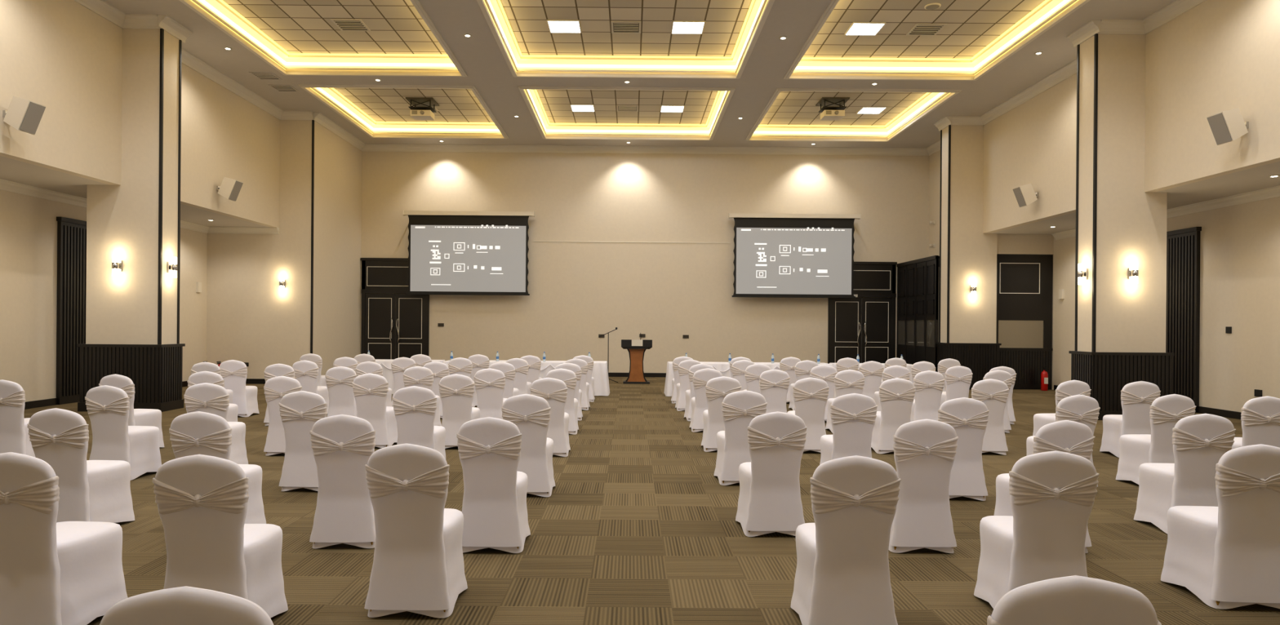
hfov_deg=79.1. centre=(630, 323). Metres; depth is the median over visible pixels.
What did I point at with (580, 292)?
wall
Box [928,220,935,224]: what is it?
spotlight
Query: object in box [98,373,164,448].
banquet chair
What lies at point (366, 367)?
banquet chair
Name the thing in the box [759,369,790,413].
banquet chair
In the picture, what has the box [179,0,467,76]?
ceiling tray
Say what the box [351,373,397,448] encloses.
banquet chair
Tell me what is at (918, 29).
ceiling vent
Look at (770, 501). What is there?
banquet chair
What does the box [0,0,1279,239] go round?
trim
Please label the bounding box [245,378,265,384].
baseboard
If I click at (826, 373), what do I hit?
banquet chair
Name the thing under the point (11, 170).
ceiling soffit
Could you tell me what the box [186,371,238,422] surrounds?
banquet chair
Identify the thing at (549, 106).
ceiling tray
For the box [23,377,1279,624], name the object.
floor
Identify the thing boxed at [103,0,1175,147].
ceiling
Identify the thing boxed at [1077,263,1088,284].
wall sconce
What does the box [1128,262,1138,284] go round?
wall sconce
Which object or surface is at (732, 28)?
ceiling tray
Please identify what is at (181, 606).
banquet chair
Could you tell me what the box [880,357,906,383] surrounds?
banquet chair
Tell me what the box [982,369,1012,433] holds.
banquet chair
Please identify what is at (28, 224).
wall
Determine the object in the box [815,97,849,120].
ceiling projector
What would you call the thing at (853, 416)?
banquet chair
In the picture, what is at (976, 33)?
ceiling tray
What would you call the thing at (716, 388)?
banquet chair
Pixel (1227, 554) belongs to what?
banquet chair
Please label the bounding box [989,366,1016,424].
banquet chair
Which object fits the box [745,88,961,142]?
ceiling tray
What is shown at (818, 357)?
water bottle
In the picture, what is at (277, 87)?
ceiling vent
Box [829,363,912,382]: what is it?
table
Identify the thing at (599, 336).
microphone stand
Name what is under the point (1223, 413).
baseboard
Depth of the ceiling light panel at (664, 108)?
20.80 m
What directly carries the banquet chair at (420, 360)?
on the floor
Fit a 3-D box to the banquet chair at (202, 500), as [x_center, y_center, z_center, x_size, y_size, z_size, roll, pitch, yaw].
[-2.168,1.144,4.146,0.477,0.978,0.620,0,0,-2]
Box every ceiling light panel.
[546,19,581,33]
[570,104,595,111]
[660,105,684,112]
[671,20,705,34]
[844,22,885,35]
[856,106,886,114]
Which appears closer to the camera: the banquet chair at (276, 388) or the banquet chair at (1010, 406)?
the banquet chair at (276, 388)
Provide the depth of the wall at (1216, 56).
13.11 m
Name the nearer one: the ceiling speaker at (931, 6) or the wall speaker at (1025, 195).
the ceiling speaker at (931, 6)
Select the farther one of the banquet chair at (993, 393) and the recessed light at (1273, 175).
the recessed light at (1273, 175)
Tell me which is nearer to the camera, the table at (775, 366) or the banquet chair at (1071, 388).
the banquet chair at (1071, 388)
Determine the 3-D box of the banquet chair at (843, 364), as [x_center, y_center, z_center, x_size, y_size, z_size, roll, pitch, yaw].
[4.449,1.196,16.193,0.477,0.978,0.620,0,0,1]
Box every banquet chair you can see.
[0,379,35,457]
[0,452,128,624]
[26,408,134,523]
[84,385,161,480]
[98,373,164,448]
[99,586,273,624]
[152,454,288,618]
[168,411,266,524]
[183,382,248,464]
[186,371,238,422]
[191,362,233,404]
[218,360,259,417]
[263,364,294,426]
[263,376,302,456]
[278,391,327,492]
[292,360,328,413]
[299,353,326,386]
[309,414,375,549]
[324,366,356,417]
[333,356,358,372]
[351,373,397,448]
[353,354,375,364]
[355,361,391,406]
[364,443,467,618]
[391,357,416,407]
[392,386,445,458]
[402,366,441,426]
[410,354,431,367]
[423,361,449,417]
[438,373,479,448]
[448,357,477,407]
[456,417,530,553]
[467,354,489,381]
[473,368,506,419]
[488,362,519,399]
[501,394,555,497]
[506,358,531,395]
[520,355,542,384]
[529,377,570,457]
[545,368,578,435]
[555,363,582,421]
[564,358,590,410]
[573,355,595,402]
[671,356,693,404]
[675,359,701,411]
[684,364,714,421]
[689,368,722,432]
[701,376,741,452]
[714,390,767,485]
[729,356,751,377]
[731,360,754,391]
[735,411,807,537]
[742,364,770,394]
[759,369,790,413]
[779,356,800,402]
[786,377,829,453]
[788,360,817,410]
[791,455,901,624]
[809,364,837,421]
[819,393,877,465]
[825,369,864,432]
[834,357,858,398]
[859,360,884,399]
[871,377,915,454]
[874,365,910,411]
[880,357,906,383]
[888,418,958,554]
[910,370,945,422]
[911,361,935,399]
[937,358,960,391]
[937,397,989,501]
[940,365,973,405]
[971,378,1008,455]
[973,450,1099,608]
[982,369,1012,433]
[986,575,1161,624]
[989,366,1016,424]
[994,420,1095,553]
[1026,395,1100,487]
[1032,380,1091,435]
[1099,381,1160,457]
[1115,394,1195,484]
[1133,413,1235,533]
[1160,444,1279,609]
[1231,395,1279,449]
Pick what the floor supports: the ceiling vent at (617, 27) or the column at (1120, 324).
the column at (1120, 324)
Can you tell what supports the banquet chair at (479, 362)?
on the floor
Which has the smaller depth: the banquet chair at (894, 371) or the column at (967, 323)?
the banquet chair at (894, 371)
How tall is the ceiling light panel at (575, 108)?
0.020 m
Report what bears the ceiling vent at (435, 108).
in the ceiling at (480, 55)
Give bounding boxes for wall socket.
[437,323,444,326]
[639,333,645,337]
[682,335,688,338]
[1253,389,1262,396]
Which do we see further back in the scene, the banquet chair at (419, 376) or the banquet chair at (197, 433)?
the banquet chair at (419, 376)
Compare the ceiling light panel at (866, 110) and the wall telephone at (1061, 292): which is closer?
the wall telephone at (1061, 292)
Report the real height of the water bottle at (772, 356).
0.220 m
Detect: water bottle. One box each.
[496,351,498,361]
[542,351,545,361]
[728,353,731,363]
[771,353,773,363]
[817,354,820,364]
[856,354,859,364]
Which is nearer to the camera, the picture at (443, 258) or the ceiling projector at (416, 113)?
the ceiling projector at (416, 113)
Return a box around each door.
[56,216,86,404]
[360,257,429,359]
[827,262,897,364]
[896,254,1053,390]
[1165,226,1201,413]
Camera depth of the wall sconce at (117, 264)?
13.75 m
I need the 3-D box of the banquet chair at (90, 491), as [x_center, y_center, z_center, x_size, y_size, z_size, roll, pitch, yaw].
[-4.301,1.127,6.096,0.477,0.978,0.620,0,0,4]
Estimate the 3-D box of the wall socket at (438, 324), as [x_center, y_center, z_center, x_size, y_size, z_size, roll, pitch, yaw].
[-5.821,0.054,23.738,0.180,0.100,0.024,0,0,0]
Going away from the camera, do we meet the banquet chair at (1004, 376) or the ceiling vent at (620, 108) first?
the banquet chair at (1004, 376)
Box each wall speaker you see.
[2,96,46,135]
[216,177,243,201]
[1012,183,1039,207]
[1206,107,1248,145]
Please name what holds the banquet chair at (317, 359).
on the floor
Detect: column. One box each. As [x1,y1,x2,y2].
[76,13,192,412]
[933,115,1001,390]
[1066,19,1174,420]
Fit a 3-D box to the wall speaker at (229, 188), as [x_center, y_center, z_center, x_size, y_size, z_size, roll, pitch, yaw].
[-8.859,-2.954,17.065,0.515,0.507,0.306,0,0,0]
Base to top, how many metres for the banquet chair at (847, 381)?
0.978 m
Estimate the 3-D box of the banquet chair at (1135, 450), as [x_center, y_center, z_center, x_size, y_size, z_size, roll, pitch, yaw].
[5.462,1.204,8.096,0.477,0.978,0.620,0,0,-3]
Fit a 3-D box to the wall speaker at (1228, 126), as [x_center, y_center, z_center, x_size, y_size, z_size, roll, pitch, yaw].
[8.866,-2.915,11.465,0.515,0.507,0.306,0,0,0]
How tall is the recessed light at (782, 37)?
0.016 m
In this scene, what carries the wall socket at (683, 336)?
attached to the wall at (580, 292)
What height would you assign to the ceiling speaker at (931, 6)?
0.024 m
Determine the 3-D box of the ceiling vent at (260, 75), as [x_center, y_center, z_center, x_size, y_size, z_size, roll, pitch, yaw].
[-8.057,-5.456,17.100,0.500,0.015,0.500,0,0,0]
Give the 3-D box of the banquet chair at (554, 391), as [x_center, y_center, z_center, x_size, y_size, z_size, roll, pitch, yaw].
[-1.009,1.153,9.746,0.477,0.978,0.620,0,0,0]
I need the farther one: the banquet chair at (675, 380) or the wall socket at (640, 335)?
the wall socket at (640, 335)
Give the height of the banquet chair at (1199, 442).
0.978 m
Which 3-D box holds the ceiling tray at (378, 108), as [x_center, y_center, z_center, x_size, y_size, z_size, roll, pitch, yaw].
[-5.586,-5.629,20.180,4.020,0.470,4.960,0,0,0]
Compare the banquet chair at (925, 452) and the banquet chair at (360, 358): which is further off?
the banquet chair at (360, 358)
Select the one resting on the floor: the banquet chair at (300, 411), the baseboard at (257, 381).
the banquet chair at (300, 411)
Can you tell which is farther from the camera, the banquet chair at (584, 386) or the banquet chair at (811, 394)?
the banquet chair at (584, 386)
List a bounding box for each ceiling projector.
[405,97,439,119]
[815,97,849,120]
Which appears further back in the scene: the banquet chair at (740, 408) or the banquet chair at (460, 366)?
the banquet chair at (460, 366)
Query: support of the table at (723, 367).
on the floor
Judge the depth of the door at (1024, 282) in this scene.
20.22 m
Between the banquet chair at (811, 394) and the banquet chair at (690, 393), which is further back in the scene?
the banquet chair at (690, 393)
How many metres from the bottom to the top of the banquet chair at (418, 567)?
0.978 m
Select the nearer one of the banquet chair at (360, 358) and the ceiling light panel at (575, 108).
the banquet chair at (360, 358)
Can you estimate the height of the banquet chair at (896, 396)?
0.978 m
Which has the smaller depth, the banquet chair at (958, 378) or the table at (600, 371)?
the banquet chair at (958, 378)
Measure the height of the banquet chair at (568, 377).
0.978 m
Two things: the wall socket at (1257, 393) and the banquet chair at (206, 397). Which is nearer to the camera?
the banquet chair at (206, 397)
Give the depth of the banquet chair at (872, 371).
14.53 m
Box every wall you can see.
[0,0,279,227]
[0,189,207,402]
[206,120,361,378]
[360,151,939,373]
[928,0,1279,257]
[1051,196,1279,412]
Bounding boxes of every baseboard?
[24,381,187,409]
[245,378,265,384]
[608,373,666,377]
[1053,385,1241,419]
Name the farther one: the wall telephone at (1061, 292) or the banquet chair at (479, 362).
the wall telephone at (1061, 292)
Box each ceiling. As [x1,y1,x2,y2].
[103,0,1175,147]
[992,161,1279,234]
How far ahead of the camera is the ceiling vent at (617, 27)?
15.09 m
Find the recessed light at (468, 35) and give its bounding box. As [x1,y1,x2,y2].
[463,33,471,37]
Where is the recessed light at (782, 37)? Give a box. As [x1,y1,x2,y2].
[778,35,786,39]
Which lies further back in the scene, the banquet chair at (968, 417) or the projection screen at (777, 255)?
the projection screen at (777, 255)
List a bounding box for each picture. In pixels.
[409,225,525,292]
[736,227,852,294]
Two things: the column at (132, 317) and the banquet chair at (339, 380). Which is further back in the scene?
the column at (132, 317)
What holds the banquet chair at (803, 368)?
on the floor
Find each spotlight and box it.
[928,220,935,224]
[928,244,935,247]
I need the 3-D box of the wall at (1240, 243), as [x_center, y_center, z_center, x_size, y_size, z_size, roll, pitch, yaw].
[11.103,-0.288,8.725,0.200,4.050,23.450,0,0,0]
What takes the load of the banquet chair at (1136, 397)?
on the floor
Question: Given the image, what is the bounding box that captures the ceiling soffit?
[0,155,266,226]
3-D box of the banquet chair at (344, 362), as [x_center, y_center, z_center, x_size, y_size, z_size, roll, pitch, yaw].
[-5.370,1.119,14.795,0.477,0.978,0.620,0,0,-4]
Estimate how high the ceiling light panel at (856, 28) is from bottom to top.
0.020 m
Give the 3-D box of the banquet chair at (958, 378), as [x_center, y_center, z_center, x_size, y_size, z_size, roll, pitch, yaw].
[5.513,1.204,13.315,0.477,0.978,0.620,0,0,0]
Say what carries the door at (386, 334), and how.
in the wall at (580, 292)
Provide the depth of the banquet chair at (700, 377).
11.74 m
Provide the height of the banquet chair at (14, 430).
0.978 m
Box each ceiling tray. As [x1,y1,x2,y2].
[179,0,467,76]
[297,84,508,138]
[476,0,774,79]
[518,85,735,140]
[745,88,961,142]
[783,0,1089,80]
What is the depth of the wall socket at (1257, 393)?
13.56 m
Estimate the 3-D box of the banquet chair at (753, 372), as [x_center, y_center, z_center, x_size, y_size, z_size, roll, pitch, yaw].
[2.168,1.178,13.432,0.477,0.978,0.620,0,0,2]
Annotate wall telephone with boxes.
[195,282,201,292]
[1058,288,1064,299]
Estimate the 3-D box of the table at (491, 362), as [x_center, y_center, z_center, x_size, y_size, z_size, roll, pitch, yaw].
[-3.360,1.241,17.850,1.942,0.745,0.862,0,0,0]
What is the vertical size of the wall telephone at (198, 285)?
0.250 m
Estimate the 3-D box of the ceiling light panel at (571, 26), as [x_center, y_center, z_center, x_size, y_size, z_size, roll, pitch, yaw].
[-1.295,-5.770,15.080,0.620,0.020,0.620,0,0,0]
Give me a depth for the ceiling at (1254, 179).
13.64 m
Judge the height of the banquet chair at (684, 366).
0.978 m
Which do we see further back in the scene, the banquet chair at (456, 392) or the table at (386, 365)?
the table at (386, 365)
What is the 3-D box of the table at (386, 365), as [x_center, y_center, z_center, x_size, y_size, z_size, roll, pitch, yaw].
[-5.260,1.226,17.850,1.942,0.745,0.862,0,0,0]
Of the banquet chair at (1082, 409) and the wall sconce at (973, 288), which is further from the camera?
the wall sconce at (973, 288)
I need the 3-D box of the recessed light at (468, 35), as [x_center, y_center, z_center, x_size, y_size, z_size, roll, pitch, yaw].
[-3.078,-5.416,14.600,0.150,0.016,0.150,0,0,0]
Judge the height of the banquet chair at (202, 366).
0.978 m
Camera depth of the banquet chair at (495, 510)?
5.51 m
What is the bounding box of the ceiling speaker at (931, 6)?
[924,2,941,9]
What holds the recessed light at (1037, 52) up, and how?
in the ceiling at (480, 55)
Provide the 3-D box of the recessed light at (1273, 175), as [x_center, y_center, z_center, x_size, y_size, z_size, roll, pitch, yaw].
[10.118,-2.313,12.200,0.150,0.016,0.150,0,0,0]
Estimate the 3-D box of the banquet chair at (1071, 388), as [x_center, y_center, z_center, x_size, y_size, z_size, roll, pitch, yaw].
[5.553,1.205,10.046,0.477,0.978,0.620,0,0,-6]
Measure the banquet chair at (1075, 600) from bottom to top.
0.978 m
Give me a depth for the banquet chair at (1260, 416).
7.67 m
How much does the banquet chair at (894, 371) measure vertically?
0.978 m
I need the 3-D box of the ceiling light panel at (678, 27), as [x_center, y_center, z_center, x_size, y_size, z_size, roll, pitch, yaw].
[1.105,-5.751,15.080,0.620,0.020,0.620,0,0,0]
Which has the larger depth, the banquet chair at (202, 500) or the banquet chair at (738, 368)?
the banquet chair at (738, 368)
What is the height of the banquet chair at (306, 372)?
0.978 m
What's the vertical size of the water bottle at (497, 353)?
0.220 m
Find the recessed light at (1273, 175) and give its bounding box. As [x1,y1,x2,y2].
[1267,174,1279,177]
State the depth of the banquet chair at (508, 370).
13.07 m
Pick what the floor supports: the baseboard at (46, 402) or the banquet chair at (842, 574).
the banquet chair at (842, 574)
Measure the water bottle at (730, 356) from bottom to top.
0.220 m
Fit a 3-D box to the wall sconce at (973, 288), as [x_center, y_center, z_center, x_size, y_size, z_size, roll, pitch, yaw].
[8.857,-0.880,20.029,0.120,0.380,0.143,0,0,0]
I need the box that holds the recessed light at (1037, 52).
[1034,51,1043,54]
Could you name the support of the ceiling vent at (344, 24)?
in the ceiling at (480, 55)
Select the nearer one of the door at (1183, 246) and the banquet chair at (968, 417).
the banquet chair at (968, 417)
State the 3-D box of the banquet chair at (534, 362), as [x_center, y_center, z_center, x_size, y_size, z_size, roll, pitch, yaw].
[-2.082,1.145,16.140,0.477,0.978,0.620,0,0,-2]
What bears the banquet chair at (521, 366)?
on the floor
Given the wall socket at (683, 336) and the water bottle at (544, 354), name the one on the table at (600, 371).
the water bottle at (544, 354)
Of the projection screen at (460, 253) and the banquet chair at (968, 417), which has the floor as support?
the banquet chair at (968, 417)
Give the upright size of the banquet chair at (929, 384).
0.978 m
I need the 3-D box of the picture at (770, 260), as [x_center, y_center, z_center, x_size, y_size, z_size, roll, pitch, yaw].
[4.915,-1.871,23.396,3.480,2.000,0.005,0,0,0]
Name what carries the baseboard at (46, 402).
attached to the wall at (28, 224)
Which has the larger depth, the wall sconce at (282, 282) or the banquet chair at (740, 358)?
the wall sconce at (282, 282)
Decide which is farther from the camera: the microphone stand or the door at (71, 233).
the microphone stand
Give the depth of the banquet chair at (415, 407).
8.09 m
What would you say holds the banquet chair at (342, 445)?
on the floor
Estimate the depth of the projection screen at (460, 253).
23.40 m
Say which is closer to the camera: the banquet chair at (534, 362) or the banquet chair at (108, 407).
the banquet chair at (108, 407)
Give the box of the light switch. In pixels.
[1225,326,1231,333]
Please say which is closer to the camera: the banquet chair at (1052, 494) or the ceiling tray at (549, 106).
the banquet chair at (1052, 494)
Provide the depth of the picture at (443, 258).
23.40 m
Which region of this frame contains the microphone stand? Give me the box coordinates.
[598,327,617,382]
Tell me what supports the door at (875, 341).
in the wall at (580, 292)
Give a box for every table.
[374,359,444,394]
[442,360,506,375]
[539,360,609,395]
[663,361,731,396]
[753,362,832,370]
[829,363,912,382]
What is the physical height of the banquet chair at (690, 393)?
0.978 m
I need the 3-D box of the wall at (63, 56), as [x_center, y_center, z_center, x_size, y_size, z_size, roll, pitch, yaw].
[-9.209,-3.972,8.550,0.200,3.000,23.100,0,0,0]
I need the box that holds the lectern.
[621,333,652,384]
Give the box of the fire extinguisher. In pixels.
[1040,368,1048,391]
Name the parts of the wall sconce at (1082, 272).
glass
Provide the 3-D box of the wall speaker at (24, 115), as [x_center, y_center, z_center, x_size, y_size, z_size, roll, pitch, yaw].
[-8.859,-3.024,11.265,0.515,0.507,0.306,0,0,0]
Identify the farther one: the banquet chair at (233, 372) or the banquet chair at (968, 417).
the banquet chair at (233, 372)
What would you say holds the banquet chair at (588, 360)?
on the floor
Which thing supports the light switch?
attached to the wall at (1240, 243)
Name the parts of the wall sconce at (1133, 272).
glass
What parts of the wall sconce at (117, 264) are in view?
glass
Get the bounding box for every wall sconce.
[111,254,122,276]
[167,257,177,278]
[279,275,284,291]
[970,281,976,296]
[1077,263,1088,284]
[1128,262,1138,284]
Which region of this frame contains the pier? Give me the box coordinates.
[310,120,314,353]
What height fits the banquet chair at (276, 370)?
0.978 m
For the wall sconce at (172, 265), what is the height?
0.380 m
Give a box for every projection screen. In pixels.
[402,210,534,295]
[728,213,861,297]
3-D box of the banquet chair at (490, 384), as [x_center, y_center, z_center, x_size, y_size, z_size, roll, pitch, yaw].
[-2.059,1.145,11.546,0.477,0.978,0.620,0,0,0]
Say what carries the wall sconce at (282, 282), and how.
attached to the wall at (249, 320)
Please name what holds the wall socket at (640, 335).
attached to the wall at (580, 292)
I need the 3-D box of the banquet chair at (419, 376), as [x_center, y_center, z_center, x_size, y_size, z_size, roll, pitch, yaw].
[-3.209,1.136,11.946,0.477,0.978,0.620,0,0,0]
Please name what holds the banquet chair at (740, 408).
on the floor
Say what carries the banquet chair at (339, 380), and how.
on the floor
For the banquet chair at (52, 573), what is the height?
0.978 m
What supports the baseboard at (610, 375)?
attached to the wall at (580, 292)
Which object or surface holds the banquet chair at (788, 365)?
on the floor
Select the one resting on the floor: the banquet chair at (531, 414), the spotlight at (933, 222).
the banquet chair at (531, 414)
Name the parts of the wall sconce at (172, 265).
glass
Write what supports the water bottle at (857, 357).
on the table at (908, 366)
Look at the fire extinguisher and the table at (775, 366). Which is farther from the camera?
the fire extinguisher
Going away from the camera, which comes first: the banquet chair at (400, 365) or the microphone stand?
the banquet chair at (400, 365)
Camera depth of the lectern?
21.18 m
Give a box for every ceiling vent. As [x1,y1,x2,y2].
[248,71,282,79]
[268,84,299,92]
[330,18,370,31]
[411,104,438,111]
[610,21,641,33]
[616,105,638,111]
[906,23,946,35]
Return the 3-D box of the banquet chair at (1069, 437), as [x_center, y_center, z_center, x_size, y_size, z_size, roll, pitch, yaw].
[3.084,1.185,5.846,0.477,0.978,0.620,0,0,-8]
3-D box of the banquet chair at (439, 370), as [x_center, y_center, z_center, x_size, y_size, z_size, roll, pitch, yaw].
[-3.282,1.135,13.348,0.477,0.978,0.620,0,0,4]
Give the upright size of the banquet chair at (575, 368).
0.978 m
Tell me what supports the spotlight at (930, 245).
attached to the wall at (1216, 56)
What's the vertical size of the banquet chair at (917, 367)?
0.978 m
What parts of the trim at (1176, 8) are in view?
crown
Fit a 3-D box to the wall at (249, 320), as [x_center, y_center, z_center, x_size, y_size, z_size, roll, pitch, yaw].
[-9.725,-1.951,21.925,2.920,7.050,3.650,0,0,0]

